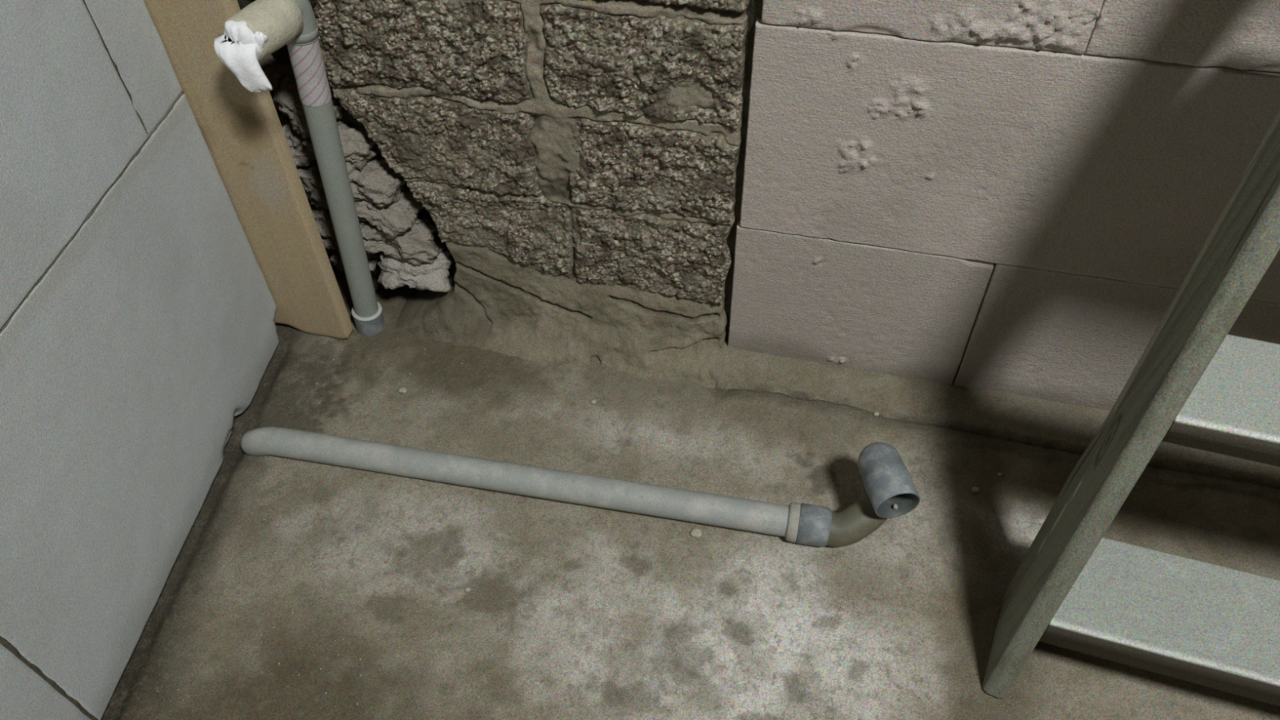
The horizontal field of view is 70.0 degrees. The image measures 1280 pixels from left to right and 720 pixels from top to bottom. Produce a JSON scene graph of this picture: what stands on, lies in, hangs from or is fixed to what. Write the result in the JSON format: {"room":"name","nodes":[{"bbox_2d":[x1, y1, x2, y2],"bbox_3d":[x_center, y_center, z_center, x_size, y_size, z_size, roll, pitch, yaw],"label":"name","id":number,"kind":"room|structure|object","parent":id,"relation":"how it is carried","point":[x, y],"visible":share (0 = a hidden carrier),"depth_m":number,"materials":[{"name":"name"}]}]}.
{"room":"building under construction","nodes":[
{"label":"building under construction","id":0,"kind":"room"},
{"bbox_2d":[0,0,279,719],"bbox_3d":[-0.604,0.058,0.449,0.101,1.094,1.296,2,47,4],"label":"wall","id":1,"kind":"structure","parent":0,"point":[138,308],"depth_m":0.89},
{"bbox_2d":[101,270,1279,719],"bbox_3d":[-0.009,0.867,0.499,3.500,0.148,2.538,10,48,10],"label":"floor","id":2,"kind":"structure","parent":0,"point":[1220,509],"depth_m":1.03,"materials":[{"name":"concrete"}]},
{"bbox_2d":[143,0,353,339],"bbox_3d":[-0.472,-0.389,0.916,0.120,1.020,0.020,10,48,10],"label":"wooden board","id":3,"kind":"object","parent":2,"relation":"on","point":[242,132],"visible":0.78,"depth_m":1.07,"materials":[{"name":"brown wood"}]},
{"bbox_2d":[223,0,384,336],"bbox_3d":[-0.370,-0.196,1.090,0.089,0.541,0.108,10,48,10],"label":"pipe","id":4,"kind":"object","parent":2,"relation":"on","point":[291,23],"visible":0.97,"depth_m":1.03,"materials":[{"name":"grey plastic"}]},
{"bbox_2d":[213,20,271,92],"bbox_3d":[-0.387,-0.299,0.898,0.051,0.067,0.037,10,48,10],"label":"plug","id":5,"kind":"object","parent":4,"relation":"on","point":[240,50],"visible":1,"depth_m":0.89,"materials":[{"name":"white plastic"}]},
{"bbox_2d":[353,312,384,336],"bbox_3d":[-0.381,-0.052,1.290,0.043,0.053,0.040,10,48,10],"label":"socket","id":6,"kind":"object","parent":4,"relation":"attached to","point":[367,324],"depth_m":1.27,"materials":[{"name":"grey plastic"}]},
{"bbox_2d":[398,386,407,393],"bbox_3d":[-0.313,0.040,1.205,0.011,0.006,0.008,10,48,10],"label":"crumb","id":7,"kind":"object","parent":2,"relation":"on","point":[402,390],"visible":1,"depth_m":1.20,"materials":[{"name":"beige stone"}]},
{"bbox_2d":[464,586,471,592],"bbox_3d":[-0.190,0.254,1.010,0.007,0.004,0.006,10,48,10],"label":"crumb","id":8,"kind":"object","parent":2,"relation":"on","point":[467,589],"visible":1,"depth_m":1.01,"materials":[{"name":"grey stone"}]},
{"bbox_2d":[156,336,945,719],"bbox_3d":[-0.104,0.251,1.008,0.849,0.008,0.639,10,48,10],"label":"grit","id":9,"kind":"object","parent":2,"relation":"on","point":[689,580],"visible":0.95,"depth_m":1.01,"materials":[{"name":"grey stone"}]},
{"bbox_2d":[240,426,919,546],"bbox_3d":[-0.100,0.127,1.058,0.813,0.118,0.094,4,48,6],"label":"drain pipe","id":10,"kind":"object","parent":2,"relation":"on","point":[886,482],"visible":1,"depth_m":1.05,"materials":[{"name":"grey plastic"}]},
{"bbox_2d":[785,502,831,546],"bbox_3d":[0.191,0.186,1.034,0.050,0.046,0.046,10,48,10],"label":"socket","id":11,"kind":"object","parent":10,"relation":"attached to","point":[808,524],"depth_m":1.02,"materials":[{"name":"plastic"}]},
{"bbox_2d":[893,503,897,509],"bbox_3d":[0.278,0.160,0.994,0.005,0.006,0.005,10,48,10],"label":"crumb","id":12,"kind":"object","parent":10,"relation":"in","point":[895,506],"visible":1,"depth_m":0.99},
{"bbox_2d":[591,399,596,404],"bbox_3d":[-0.060,0.055,1.188,0.008,0.005,0.007,10,48,10],"label":"crumb","id":13,"kind":"object","parent":2,"relation":"on","point":[593,402],"visible":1,"depth_m":1.19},
{"bbox_2d":[689,528,702,538],"bbox_3d":[0.065,0.199,1.050,0.014,0.006,0.012,10,48,10],"label":"crumb","id":14,"kind":"object","parent":2,"relation":"on","point":[696,533],"visible":1,"depth_m":1.05,"materials":[{"name":"beige stone"}]},
{"bbox_2d":[873,412,879,416],"bbox_3d":[0.300,0.069,1.159,0.007,0.004,0.006,10,48,10],"label":"crumb","id":15,"kind":"object","parent":2,"relation":"on","point":[875,414],"visible":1,"depth_m":1.16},
{"bbox_2d":[972,486,979,493],"bbox_3d":[0.398,0.154,1.084,0.009,0.005,0.007,10,48,10],"label":"crumb","id":16,"kind":"object","parent":2,"relation":"on","point":[975,490],"visible":1,"depth_m":1.08,"materials":[{"name":"brown stone"}]},
{"bbox_2d":[982,109,1279,706],"bbox_3d":[0.680,-0.074,0.637,0.618,0.955,0.386,10,48,10],"label":"wooden ladder","id":17,"kind":"object","parent":2,"relation":"on","point":[1197,384],"visible":1,"depth_m":0.81,"materials":[{"name":"grey wood"}]},
{"bbox_2d":[236,0,1279,411],"bbox_3d":[0.605,-0.259,0.828,2.600,1.070,0.242,10,48,10],"label":"wall","id":18,"kind":"structure","parent":0,"point":[1013,197],"depth_m":1.00,"materials":[{"name":"stone"}]}
]}

